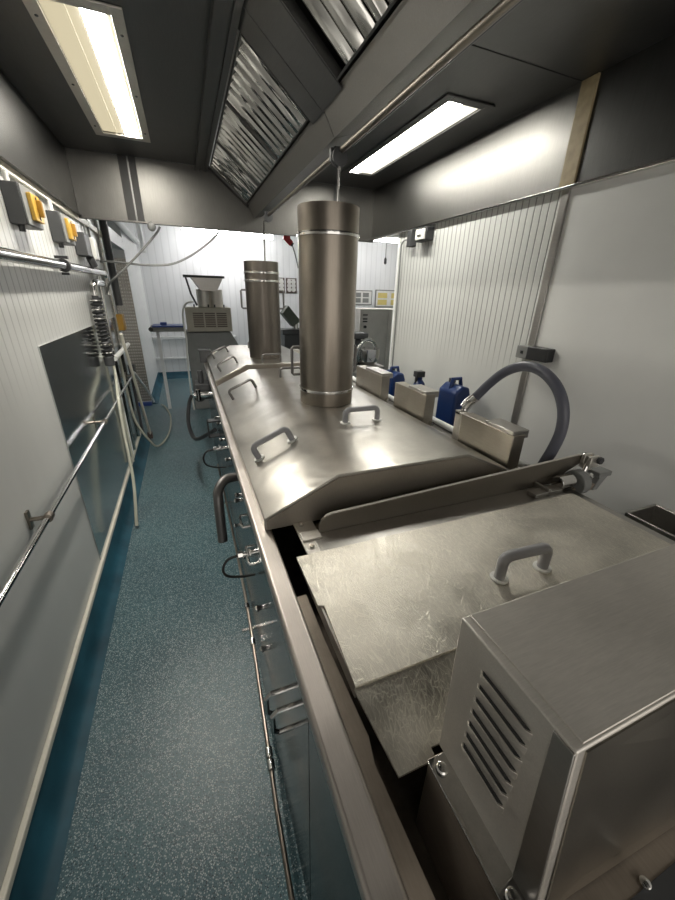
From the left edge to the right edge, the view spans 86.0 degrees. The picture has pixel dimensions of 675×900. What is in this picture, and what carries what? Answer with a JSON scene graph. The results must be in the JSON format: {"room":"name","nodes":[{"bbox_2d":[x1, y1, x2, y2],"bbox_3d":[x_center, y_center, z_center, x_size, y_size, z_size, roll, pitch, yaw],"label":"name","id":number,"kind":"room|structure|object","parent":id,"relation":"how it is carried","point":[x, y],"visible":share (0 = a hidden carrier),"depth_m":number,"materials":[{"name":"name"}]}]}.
{"room":"processing plant","nodes":[
{"label":"processing plant","id":0,"kind":"room"},
{"bbox_2d":[0,148,116,889],"bbox_3d":[-1.201,-0.259,1.161,0.100,2.700,5.850,-8,25,-20],"label":"wall","id":1,"kind":"structure","parent":0,"point":[42,613],"depth_m":1.41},
{"bbox_2d":[0,169,45,231],"bbox_3d":[-1.353,-1.066,1.579,0.104,0.215,0.200,-8,25,-20],"label":"switch box","id":2,"kind":"object","parent":1,"relation":"attached to","point":[25,210],"depth_m":1.51,"materials":[{"name":"grey plastic"}]},
{"bbox_2d":[25,192,44,223],"bbox_3d":[-1.334,-1.066,1.599,0.017,0.104,0.110,-8,25,-20],"label":"switch plate","id":3,"kind":"object","parent":2,"relation":"attached to","point":[33,202],"depth_m":1.57,"materials":[{"name":"yellow plastic"}]},
{"bbox_2d":[0,160,101,236],"bbox_3d":[-1.127,-0.912,0.905,0.022,0.045,5.850,-8,25,-20],"label":"trim","id":4,"kind":"structure","parent":1,"relation":"attached to","point":[12,173],"depth_m":1.88,"materials":[{"name":"white metal"}]},
{"bbox_2d":[0,246,111,294],"bbox_3d":[-1.039,-0.476,0.909,0.079,0.206,5.066,-8,25,-20],"label":"pipe","id":5,"kind":"object","parent":1,"relation":"attached to","point":[6,254],"visible":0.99,"depth_m":1.75,"materials":[{"name":"silver metal"}]},
{"bbox_2d":[45,200,77,247],"bbox_3d":[-1.565,-1.279,2.075,0.104,0.225,0.200,-8,25,-20],"label":"switch box","id":6,"kind":"object","parent":1,"relation":"attached to","point":[63,231],"depth_m":2.01,"materials":[{"name":"grey plastic"}]},
{"bbox_2d":[64,218,76,240],"bbox_3d":[-1.546,-1.275,2.097,0.017,0.104,0.110,-8,25,-20],"label":"switch plate","id":7,"kind":"object","parent":6,"relation":"attached to","point":[71,231],"depth_m":2.07,"materials":[{"name":"yellow plastic"}]},
{"bbox_2d":[0,431,140,899],"bbox_3d":[-1.176,0.847,1.660,0.018,0.027,5.850,-8,25,-20],"label":"trim","id":8,"kind":"structure","parent":1,"relation":"attached to","point":[8,881],"depth_m":1.27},
{"bbox_2d":[0,364,154,606],"bbox_3d":[-1.437,0.234,2.236,0.080,0.826,7.082,-8,25,-20],"label":"wall rail","id":9,"kind":"object","parent":1,"relation":"attached to","point":[48,516],"visible":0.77,"depth_m":1.39,"materials":[{"name":"silver metal"}]},
{"bbox_2d":[9,433,150,899],"bbox_3d":[-1.145,0.914,1.697,0.085,0.125,5.840,-8,25,-20],"label":"baseboard","id":10,"kind":"structure","parent":1,"relation":"attached to","point":[38,872],"depth_m":1.37,"materials":[{"name":"blue plastic"}]},
{"bbox_2d":[75,232,99,267],"bbox_3d":[-1.771,-1.407,2.565,0.090,0.206,0.280,-8,25,-20],"label":"switch box","id":11,"kind":"object","parent":1,"relation":"attached to","point":[86,246],"depth_m":2.50,"materials":[{"name":"grey plastic"}]},
{"bbox_2d":[38,317,139,559],"bbox_3d":[-1.794,-0.363,2.878,0.006,1.197,2.395,-8,25,-20],"label":"sheet","id":12,"kind":"object","parent":1,"relation":"attached to","point":[82,388],"visible":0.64,"depth_m":2.23,"materials":[{"name":"grey metal"}]},
{"bbox_2d":[66,147,133,453],"bbox_3d":[-1.909,-1.122,2.936,0.019,2.530,0.016,-8,25,-20],"label":"vertical conduit","id":13,"kind":"object","parent":1,"relation":"attached to","point":[84,228],"visible":0.15,"depth_m":3.23,"materials":[{"name":"grey metal"}]},
{"bbox_2d":[89,279,114,365],"bbox_3d":[-1.782,-0.980,2.776,0.088,0.601,0.414,-8,25,-20],"label":"coiled hose","id":14,"kind":"object","parent":1,"relation":"hanging from","point":[107,352],"visible":1,"depth_m":2.62,"materials":[{"name":"silver plastic"}]},
{"bbox_2d":[80,149,139,435],"bbox_3d":[-2.088,-1.311,3.364,0.027,2.530,0.026,-8,25,-20],"label":"vertical conduit","id":15,"kind":"object","parent":1,"relation":"attached to","point":[94,221],"visible":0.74,"depth_m":3.41,"materials":[{"name":"silver metal"}]},
{"bbox_2d":[99,220,122,305],"bbox_3d":[-2.113,-1.974,3.272,0.080,1.240,0.060,-8,25,-20],"label":"window","id":16,"kind":"structure","parent":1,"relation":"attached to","point":[103,224],"depth_m":3.35,"materials":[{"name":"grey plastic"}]},
{"bbox_2d":[86,219,135,449],"bbox_3d":[-1.951,-1.168,3.039,0.022,2.530,0.020,-8,25,-20],"label":"vertical conduit","id":17,"kind":"object","parent":1,"relation":"attached to","point":[87,228],"visible":0.52,"depth_m":3.17,"materials":[{"name":"silver metal"}]},
{"bbox_2d":[98,220,126,330],"bbox_3d":[-2.136,-1.878,3.339,0.060,1.470,0.140,-8,25,-20],"label":"box","id":18,"kind":"object","parent":1,"relation":"attached to","point":[121,322],"visible":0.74,"depth_m":3.54,"materials":[{"name":"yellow plastic"}]},
{"bbox_2d":[108,226,123,249],"bbox_3d":[-2.526,-2.358,3.988,0.100,0.140,1.510,-8,25,-20],"label":"trim","id":19,"kind":"structure","parent":1,"relation":"attached to","point":[116,240],"depth_m":4.21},
{"bbox_2d":[102,308,133,461],"bbox_3d":[-1.840,-0.519,3.033,0.023,1.331,0.079,-8,25,-20],"label":"hose","id":20,"kind":"object","parent":1,"relation":"hanging from","point":[124,419],"visible":0.43,"depth_m":3.17,"materials":[{"name":"grey rubber"}]},
{"bbox_2d":[114,342,129,360],"bbox_3d":[-1.966,-0.895,3.265,0.083,0.049,0.830,-8,25,-20],"label":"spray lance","id":21,"kind":"object","parent":1,"relation":"attached to","point":[120,352],"visible":0.67,"depth_m":3.10,"materials":[{"name":"white plastic"}]},
{"bbox_2d":[112,366,137,525],"bbox_3d":[-1.624,-0.310,2.674,0.051,1.531,0.894,-11,26,-26],"label":"hose","id":22,"kind":"object","parent":1,"relation":"hanging from","point":[113,367],"visible":0.7,"depth_m":2.67,"materials":[{"name":"beige rubber"}]},
{"bbox_2d":[100,230,219,265],"bbox_3d":[-1.458,-1.616,2.881,1.011,0.288,0.219,1,23,-2],"label":"cable","id":23,"kind":"object","parent":1,"relation":"hanging from","point":[218,232],"visible":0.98,"depth_m":2.91,"materials":[{"name":"plastic"}]},
{"bbox_2d":[107,221,157,401],"bbox_3d":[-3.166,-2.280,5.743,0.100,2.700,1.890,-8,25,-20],"label":"wall","id":24,"kind":"structure","parent":0,"point":[129,252],"depth_m":5.56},
{"bbox_2d":[113,221,138,244],"bbox_3d":[-2.724,-2.825,4.630,0.090,0.080,2.800,-8,25,-20],"label":"pipe","id":25,"kind":"object","parent":24,"relation":"attached to","point":[121,225],"visible":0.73,"depth_m":4.65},
{"bbox_2d":[114,258,150,401],"bbox_3d":[-3.229,-1.556,4.915,0.963,1.900,0.012,-8,25,-20],"label":"plate","id":26,"kind":"object","parent":24,"relation":"attached to","point":[131,335],"visible":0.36,"depth_m":5.02,"materials":[{"name":"grey metal"}]},
{"bbox_2d":[151,372,163,403],"bbox_3d":[-3.114,-1.111,6.288,0.085,0.125,1.880,-8,25,-20],"label":"baseboard","id":27,"kind":"structure","parent":24,"relation":"attached to","point":[157,388],"depth_m":6.12,"materials":[{"name":"teal plastic"}]},
{"bbox_2d":[55,378,307,899],"bbox_3d":[0.392,0.047,4.034,6.900,0.050,9.350,-8,25,-20],"label":"floor","id":28,"kind":"structure","parent":0,"point":[174,801],"depth_m":1.44,"materials":[{"name":"blue plastic"}]},
{"bbox_2d":[119,333,152,438],"bbox_3d":[-1.969,-0.559,3.563,0.050,1.197,0.711,-8,25,-20],"label":"hose","id":29,"kind":"object","parent":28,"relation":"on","point":[149,433],"visible":0.98,"depth_m":3.48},
{"bbox_2d":[118,356,171,446],"bbox_3d":[-2.217,-0.778,4.402,0.234,1.037,2.019,-6,24,-17],"label":"hose","id":30,"kind":"object","parent":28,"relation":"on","point":[119,359],"visible":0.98,"depth_m":3.62,"materials":[{"name":"beige rubber"}]},
{"bbox_2d":[138,401,151,405],"bbox_3d":[-3.291,-0.637,5.268,1.065,0.050,0.057,-8,25,-20],"label":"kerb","id":31,"kind":"object","parent":28,"relation":"on","point":[149,403],"visible":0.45,"depth_m":5.40,"materials":[{"name":"blue plastic"}]},
{"bbox_2d":[148,322,183,408],"bbox_3d":[-2.334,-1.182,5.140,0.438,1.200,0.350,-8,25,-20],"label":"table","id":32,"kind":"object","parent":28,"relation":"on","point":[163,326],"visible":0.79,"depth_m":4.91,"materials":[{"name":"grey plastic"}]},
{"bbox_2d":[183,275,237,408],"bbox_3d":[-1.797,-1.531,5.244,0.710,1.785,0.504,-8,25,-20],"label":"machine","id":33,"kind":"object","parent":28,"relation":"on","point":[209,323],"visible":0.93,"depth_m":4.92,"materials":[{"name":"grey metal"}]},
{"bbox_2d":[182,301,194,409],"bbox_3d":[-1.980,-1.260,4.970,0.195,1.468,0.065,-8,25,-20],"label":"cable","id":34,"kind":"object","parent":33,"relation":"hanging from","point":[186,303],"visible":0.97,"depth_m":4.87,"materials":[{"name":"plastic"}]},
{"bbox_2d":[193,313,227,326],"bbox_3d":[-1.716,-1.755,4.887,0.430,0.182,0.005,-8,25,-20],"label":"vent grille","id":35,"kind":"object","parent":33,"relation":"attached to","point":[199,319],"depth_m":4.89,"materials":[{"name":"silver metal"}]},
{"bbox_2d":[280,305,299,349],"bbox_3d":[-0.697,-1.696,6.162,0.530,1.417,0.320,-8,25,-20],"label":"tilted slab","id":36,"kind":"object","parent":28,"relation":"on","point":[289,336],"visible":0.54,"depth_m":5.88,"materials":[{"name":"grey plastic"}]},
{"bbox_2d":[353,332,384,376],"bbox_3d":[0.321,-0.948,4.798,0.420,1.170,0.450,-8,25,-20],"label":"mixer","id":37,"kind":"object","parent":28,"relation":"on","point":[367,356],"visible":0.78,"depth_m":4.52,"materials":[{"name":"silver metal"}]},
{"bbox_2d":[357,347,379,365],"bbox_3d":[0.373,-1.205,4.654,0.330,0.200,0.330,-8,25,-20],"label":"bowl","id":38,"kind":"object","parent":37,"relation":"on","point":[367,356],"depth_m":4.53,"materials":[{"name":"silver metal"}]},
{"bbox_2d":[353,308,392,370],"bbox_3d":[0.733,-1.745,6.389,1.000,1.400,0.540,-8,25,-20],"label":"cabinet","id":39,"kind":"object","parent":28,"relation":"on","point":[377,322],"visible":0.4,"depth_m":5.96,"materials":[{"name":"grey metal"}]},
{"bbox_2d":[193,348,674,899],"bbox_3d":[0.035,0.364,1.855,1.295,1.070,5.060,-8,25,-20],"label":"fryer","id":40,"kind":"object","parent":28,"relation":"on","point":[362,831],"visible":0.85,"depth_m":0.66,"materials":[{"name":"metal"}]},
{"bbox_2d":[186,395,216,440],"bbox_3d":[-1.167,-0.236,2.996,0.135,0.245,0.861,-12,27,-29],"label":"hose","id":41,"kind":"object","parent":40,"relation":"attached to","point":[189,427],"visible":0.94,"depth_m":3.04,"materials":[{"name":"black plastic"}]},
{"bbox_2d":[203,444,226,467],"bbox_3d":[-0.678,0.047,2.002,0.128,0.162,0.081,-8,25,-20],"label":"valve","id":42,"kind":"object","parent":40,"relation":"attached to","point":[220,448],"visible":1,"depth_m":2.00,"materials":[{"name":"black rubber"}]},
{"bbox_2d":[222,547,255,577],"bbox_3d":[-0.312,0.379,1.159,0.110,0.140,0.073,-8,25,-20],"label":"valve","id":43,"kind":"object","parent":40,"relation":"attached to","point":[248,552],"visible":1,"depth_m":1.15,"materials":[{"name":"black rubber"}]},
{"bbox_2d":[207,342,299,385],"bbox_3d":[-0.637,-0.824,3.219,0.958,0.214,1.093,-8,25,-20],"label":"lid","id":44,"kind":"object","parent":40,"relation":"on","point":[231,361],"visible":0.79,"depth_m":2.83,"materials":[{"name":"metal"}]},
{"bbox_2d":[240,260,284,358],"bbox_3d":[-0.583,-1.089,2.851,0.266,0.697,0.266,10,25,18],"label":"flue pipe","id":45,"kind":"object","parent":44,"relation":"on","point":[261,280],"visible":0.98,"depth_m":2.75,"materials":[{"name":"silver metal"}]},
{"bbox_2d":[217,464,294,899],"bbox_3d":[-0.322,0.847,1.410,0.069,0.039,3.800,-8,25,-20],"label":"pipe","id":46,"kind":"object","parent":40,"relation":"attached to","point":[268,750],"visible":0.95,"depth_m":1.17,"materials":[{"name":"metal"}]},
{"bbox_2d":[217,366,508,529],"bbox_3d":[-0.080,-0.242,1.924,0.958,0.218,1.723,-8,25,-20],"label":"lid","id":47,"kind":"object","parent":40,"relation":"on","point":[301,462],"visible":0.92,"depth_m":1.32,"materials":[{"name":"metal"}]},
{"bbox_2d":[254,454,263,461],"bbox_3d":[-0.298,0.031,1.377,0.041,0.023,0.043,-8,25,-20],"label":"washer","id":48,"kind":"object","parent":47,"relation":"in","point":[257,457],"depth_m":1.36,"materials":[{"name":"silver metal"}]},
{"bbox_2d":[287,436,296,442],"bbox_3d":[-0.175,-0.041,1.398,0.041,0.023,0.043,-8,25,-20],"label":"washer","id":49,"kind":"object","parent":47,"relation":"in","point":[291,439],"depth_m":1.38,"materials":[{"name":"silver metal"}]},
{"bbox_2d":[290,200,359,406],"bbox_3d":[-0.059,-0.641,1.696,0.294,0.834,0.272,7,24,13],"label":"flue pipe","id":50,"kind":"object","parent":47,"relation":"on","point":[328,237],"visible":1,"depth_m":1.57,"materials":[{"name":"metal"}]},
{"bbox_2d":[356,365,392,402],"bbox_3d":[0.253,-0.467,2.503,0.088,0.193,0.410,-8,25,-20],"label":"junction box","id":51,"kind":"object","parent":40,"relation":"on","point":[374,380],"visible":0.86,"depth_m":2.41,"materials":[{"name":"metal"}]},
{"bbox_2d":[353,650,455,778],"bbox_3d":[0.468,0.404,0.742,0.897,0.039,0.126,-8,25,-20],"label":"plate","id":52,"kind":"object","parent":40,"relation":"on","point":[405,709],"visible":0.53,"depth_m":0.62,"materials":[{"name":"metal"}]},
{"bbox_2d":[393,382,438,425],"bbox_3d":[0.445,-0.270,2.056,0.088,0.193,0.340,-8,25,-20],"label":"junction box","id":53,"kind":"object","parent":40,"relation":"on","point":[418,400],"visible":0.86,"depth_m":1.98,"materials":[{"name":"metal"}]},
{"bbox_2d":[293,453,581,553],"bbox_3d":[0.424,0.137,1.205,1.137,0.115,0.160,-8,25,-20],"label":"conveyor hood flap","id":54,"kind":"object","parent":40,"relation":"on","point":[313,540],"depth_m":1.16,"materials":[{"name":"metal"}]},
{"bbox_2d":[551,452,611,493],"bbox_3d":[0.924,0.094,1.368,0.260,0.142,0.096,-8,25,-20],"label":"lift linkage","id":55,"kind":"object","parent":54,"relation":"attached to","point":[579,480],"visible":0.94,"depth_m":1.35,"materials":[{"name":"silver metal"}]},
{"bbox_2d":[353,376,529,466],"bbox_3d":[0.275,-0.444,2.652,0.032,0.031,2.750,-8,25,-20],"label":"conduit","id":56,"kind":"object","parent":40,"relation":"on","point":[435,420],"visible":0.09,"depth_m":1.94,"materials":[{"name":"silver metal"}]},
{"bbox_2d":[296,493,670,697],"bbox_3d":[0.432,0.264,0.952,1.015,0.115,0.364,-8,25,-20],"label":"lid","id":57,"kind":"object","parent":40,"relation":"on","point":[394,603],"visible":0.98,"depth_m":0.90,"materials":[{"name":"metal"}]},
{"bbox_2d":[490,571,508,584],"bbox_3d":[0.395,0.312,0.885,0.043,0.006,0.043,-8,25,-20],"label":"washer","id":58,"kind":"object","parent":57,"relation":"in","point":[495,579],"depth_m":0.87,"materials":[{"name":"silver metal"}]},
{"bbox_2d":[533,561,551,573],"bbox_3d":[0.522,0.299,0.924,0.043,0.006,0.043,-8,25,-20],"label":"washer","id":59,"kind":"object","parent":57,"relation":"in","point":[538,568],"depth_m":0.91,"materials":[{"name":"silver metal"}]},
{"bbox_2d":[458,413,528,469],"bbox_3d":[0.662,-0.040,1.550,0.088,0.181,0.323,-8,25,-20],"label":"junction box","id":60,"kind":"object","parent":40,"relation":"on","point":[500,440],"visible":0.77,"depth_m":1.49,"materials":[{"name":"metal"}]},
{"bbox_2d":[452,361,569,462],"bbox_3d":[0.735,-0.163,1.532,0.120,0.423,0.487,-15,28,-33],"label":"flexible hose","id":61,"kind":"object","parent":60,"relation":"attached to","point":[556,386],"visible":0.84,"depth_m":1.39,"materials":[{"name":"grey plastic"}]},
{"bbox_2d":[427,544,674,899],"bbox_3d":[0.588,0.420,0.355,0.724,0.265,0.660,-8,25,-20],"label":"machine housing","id":62,"kind":"object","parent":40,"relation":"on","point":[555,766],"depth_m":0.42,"materials":[{"name":"metal"}]},
{"bbox_2d":[461,670,532,813],"bbox_3d":[0.187,0.358,0.443,0.006,0.162,0.078,-8,25,-20],"label":"vent","id":63,"kind":"object","parent":62,"relation":"attached to","point":[497,735],"depth_m":0.43,"materials":[{"name":"metal"}]},
{"bbox_2d":[624,504,674,540],"bbox_3d":[1.288,0.714,1.396,0.185,0.850,0.500,-8,25,-20],"label":"drip tray","id":64,"kind":"object","parent":28,"relation":"on","point":[661,520],"visible":0.32,"depth_m":1.43,"materials":[{"name":"metal"}]},
{"bbox_3d":[0.580,0.125,2.887,0.280,0.720,1.300,-8,25,-20],"label":"shelf","id":65,"kind":"object","parent":28,"relation":"on","visible":0},
{"bbox_2d":[387,366,404,395],"bbox_3d":[0.451,-0.499,2.955,0.120,0.367,0.170,-8,25,-20],"label":"jerrycan","id":66,"kind":"object","parent":65,"relation":"on","point":[397,376],"visible":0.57,"depth_m":2.86,"materials":[{"name":"blue plastic"}]},
{"bbox_2d":[413,370,424,384],"bbox_3d":[0.567,-0.356,2.575,0.104,0.410,0.104,-8,25,-20],"label":"spray bottle","id":67,"kind":"object","parent":65,"relation":"on","point":[418,374],"visible":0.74,"depth_m":2.50,"materials":[{"name":"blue plastic"}]},
{"bbox_2d":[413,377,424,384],"bbox_3d":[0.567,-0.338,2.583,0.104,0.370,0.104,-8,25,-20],"label":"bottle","id":68,"kind":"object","parent":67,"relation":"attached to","point":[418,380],"depth_m":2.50,"materials":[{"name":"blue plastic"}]},
{"bbox_2d":[435,377,469,425],"bbox_3d":[0.726,-0.247,2.304,0.120,0.433,0.170,-8,25,-20],"label":"jerrycan","id":69,"kind":"object","parent":65,"relation":"on","point":[451,394],"visible":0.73,"depth_m":2.22,"materials":[{"name":"blue plastic"}]},
{"bbox_2d":[102,30,368,189],"bbox_3d":[0.460,-2.479,2.949,6.900,0.050,9.350,-8,25,-20],"label":"ceiling","id":70,"kind":"structure","parent":0,"point":[238,31],"depth_m":2.16,"materials":[{"name":"grey metal"}]},
{"bbox_2d":[136,223,145,252],"bbox_3d":[-2.993,-3.314,5.473,0.090,0.582,0.070,-8,25,-20],"label":"pipe","id":71,"kind":"object","parent":70,"relation":"attached to","point":[138,226],"visible":0.58,"depth_m":5.49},
{"bbox_2d":[181,227,272,239],"bbox_3d":[-1.815,-3.708,6.040,1.500,0.245,0.100,-8,25,-20],"label":"light","id":72,"kind":"object","parent":70,"relation":"attached to","point":[184,229],"visible":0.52,"depth_m":6.03,"materials":[{"name":"white plastic"}]},
{"bbox_2d":[283,235,297,266],"bbox_3d":[-0.621,-2.857,4.814,0.208,0.782,0.070,-8,25,-20],"label":"connector","id":73,"kind":"object","parent":70,"relation":"hanging from","point":[287,239],"visible":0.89,"depth_m":4.82,"materials":[{"name":"red plastic"}]},
{"bbox_2d":[374,234,398,242],"bbox_3d":[1.010,-3.841,6.488,1.500,0.215,0.100,-8,25,-20],"label":"light","id":74,"kind":"object","parent":70,"relation":"attached to","point":[394,239],"visible":0.14,"depth_m":6.45,"materials":[{"name":"white plastic"}]},
{"bbox_2d":[133,223,397,371],"bbox_3d":[-0.768,-3.042,7.604,5.835,2.750,0.100,-8,25,-20],"label":"wall","id":75,"kind":"structure","parent":0,"point":[166,291],"depth_m":6.84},
{"bbox_2d":[159,371,191,378],"bbox_3d":[-0.812,-1.793,8.025,5.735,0.120,0.090,-8,25,-20],"label":"baseboard","id":76,"kind":"structure","parent":75,"relation":"attached to","point":[180,374],"depth_m":7.16,"materials":[{"name":"teal plastic"}]},
{"bbox_2d":[152,335,235,359],"bbox_3d":[-2.761,-2.015,7.115,1.535,0.430,0.050,-8,25,-20],"label":"trim","id":77,"kind":"structure","parent":75,"relation":"attached to","point":[234,336],"depth_m":6.93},
{"bbox_2d":[279,278,284,292],"bbox_3d":[-1.158,-3.300,7.254,0.200,0.280,0.015,-8,25,-20],"label":"notice","id":78,"kind":"object","parent":75,"relation":"attached to","point":[282,282],"visible":0.61,"depth_m":7.26,"materials":[{"name":"paper"}]},
{"bbox_2d":[286,278,296,292],"bbox_3d":[-0.935,-3.330,7.337,0.220,0.280,0.015,-8,25,-20],"label":"notice","id":79,"kind":"object","parent":75,"relation":"attached to","point":[291,283],"visible":1,"depth_m":7.33,"materials":[{"name":"paper"}]},
{"bbox_2d":[356,290,371,304],"bbox_3d":[0.542,-3.349,7.956,0.480,0.300,0.026,-8,25,-20],"label":"board","id":80,"kind":"object","parent":75,"relation":"attached to","point":[363,297],"visible":0.76,"depth_m":7.96,"materials":[{"name":"grey plastic"}]},
{"bbox_2d":[374,290,393,306],"bbox_3d":[1.198,-3.426,8.203,0.770,0.360,0.026,-8,25,-20],"label":"board","id":81,"kind":"object","parent":75,"relation":"attached to","point":[383,298],"visible":0.67,"depth_m":8.14,"materials":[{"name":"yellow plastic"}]},
{"bbox_2d":[390,163,674,514],"bbox_3d":[1.321,-0.297,1.345,0.080,2.750,4.350,-8,25,-20],"label":"wall","id":82,"kind":"structure","parent":0,"point":[608,318],"depth_m":1.70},
{"bbox_2d":[0,0,674,242],"bbox_3d":[0.098,-1.113,0.890,2.310,0.542,4.680,-8,25,-20],"label":"extraction hood","id":83,"kind":"object","parent":82,"relation":"attached to","point":[582,92],"visible":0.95,"depth_m":1.55,"materials":[{"name":"metal"}]},
{"bbox_2d":[22,0,150,142],"bbox_3d":[-1.076,-1.672,1.675,0.295,0.020,1.265,-8,25,-20],"label":"ceiling light","id":84,"kind":"object","parent":83,"relation":"attached to","point":[92,35],"visible":1,"depth_m":1.46,"materials":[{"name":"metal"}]},
{"bbox_2d":[106,226,160,292],"bbox_3d":[-1.663,-1.493,2.848,0.577,0.486,0.164,5,23,7],"label":"cable","id":85,"kind":"object","parent":83,"relation":"hanging from","point":[159,227],"visible":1,"depth_m":2.80,"materials":[{"name":"plastic"}]},
{"bbox_2d":[210,141,258,203],"bbox_3d":[-0.716,-1.906,2.504,0.270,0.227,0.540,-8,25,-20],"label":"grease filter","id":86,"kind":"object","parent":83,"relation":"attached to","point":[222,164],"visible":0.92,"depth_m":2.50,"materials":[{"name":"metal"}]},
{"bbox_2d":[215,101,277,185],"bbox_3d":[-0.517,-1.701,2.041,0.270,0.227,0.540,-8,25,-20],"label":"grease filter","id":87,"kind":"object","parent":83,"relation":"attached to","point":[233,136],"visible":0.94,"depth_m":2.02,"materials":[{"name":"metal"}]},
{"bbox_2d":[224,32,308,160],"bbox_3d":[-0.319,-1.497,1.577,0.270,0.227,0.540,-8,25,-20],"label":"grease filter","id":88,"kind":"object","parent":83,"relation":"attached to","point":[254,94],"visible":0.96,"depth_m":1.54,"materials":[{"name":"metal"}]},
{"bbox_2d":[280,0,396,80],"bbox_3d":[-0.010,-1.179,0.858,0.270,0.227,0.525,-8,25,-20],"label":"grease filter","id":89,"kind":"object","parent":83,"relation":"attached to","point":[348,25],"visible":1,"depth_m":1.01,"materials":[{"name":"metal"}]},
{"bbox_2d":[264,0,523,222],"bbox_3d":[0.258,-0.979,0.941,0.145,0.132,4.151,-8,25,-21],"label":"shaft","id":90,"kind":"object","parent":83,"relation":"hanging from","point":[338,156],"visible":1,"depth_m":0.98,"materials":[{"name":"metal"}]},
{"bbox_2d":[263,220,265,260],"bbox_3d":[-0.554,-1.309,2.784,0.027,0.780,0.012,9,24,16],"label":"rod","id":91,"kind":"object","parent":90,"relation":"hanging from","point":[263,220],"visible":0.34,"depth_m":2.67,"materials":[{"name":"silver metal"}]},
{"bbox_2d":[336,166,339,200],"bbox_3d":[-0.012,-0.789,1.607,0.034,0.780,0.012,21,30,37],"label":"rod","id":92,"kind":"object","parent":90,"relation":"hanging from","point":[338,168],"visible":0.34,"depth_m":1.47,"materials":[{"name":"silver metal"}]},
{"bbox_2d":[341,93,494,177],"bbox_3d":[0.389,-1.872,2.232,0.275,0.020,1.295,-8,25,-20],"label":"ceiling light","id":93,"kind":"object","parent":83,"relation":"attached to","point":[449,109],"visible":1,"depth_m":2.03,"materials":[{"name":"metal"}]},
{"bbox_2d":[361,105,476,173],"bbox_3d":[0.392,-1.879,2.230,0.190,0.004,1.195,-8,25,-20],"label":"diffuser","id":94,"kind":"object","parent":93,"relation":"attached to","point":[442,117],"depth_m":2.07,"materials":[{"name":"white plastic"}]},
{"bbox_2d":[388,234,400,368],"bbox_3d":[0.519,-0.919,3.287,0.092,2.280,0.020,-8,25,-20],"label":"trim","id":95,"kind":"structure","parent":82,"relation":"attached to","point":[399,234],"depth_m":3.10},
{"bbox_2d":[392,226,433,365],"bbox_3d":[0.551,-1.123,2.897,0.080,1.105,0.416,-8,25,-20],"label":"switch","id":96,"kind":"object","parent":82,"relation":"attached to","point":[425,234],"visible":0.98,"depth_m":2.70,"materials":[{"name":"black plastic"}]},
{"bbox_2d":[515,345,554,362],"bbox_3d":[1.022,-0.503,1.884,0.055,0.068,0.200,-8,25,-20],"label":"wall socket","id":97,"kind":"object","parent":82,"relation":"attached to","point":[535,353],"visible":1,"depth_m":1.84,"materials":[{"name":"grey plastic"}]},
{"bbox_2d":[511,189,570,424],"bbox_3d":[1.018,-0.253,2.046,0.012,2.060,0.040,-8,25,-20],"label":"trim","id":98,"kind":"structure","parent":82,"relation":"attached to","point":[563,204],"depth_m":1.80,"materials":[{"name":"metal"}]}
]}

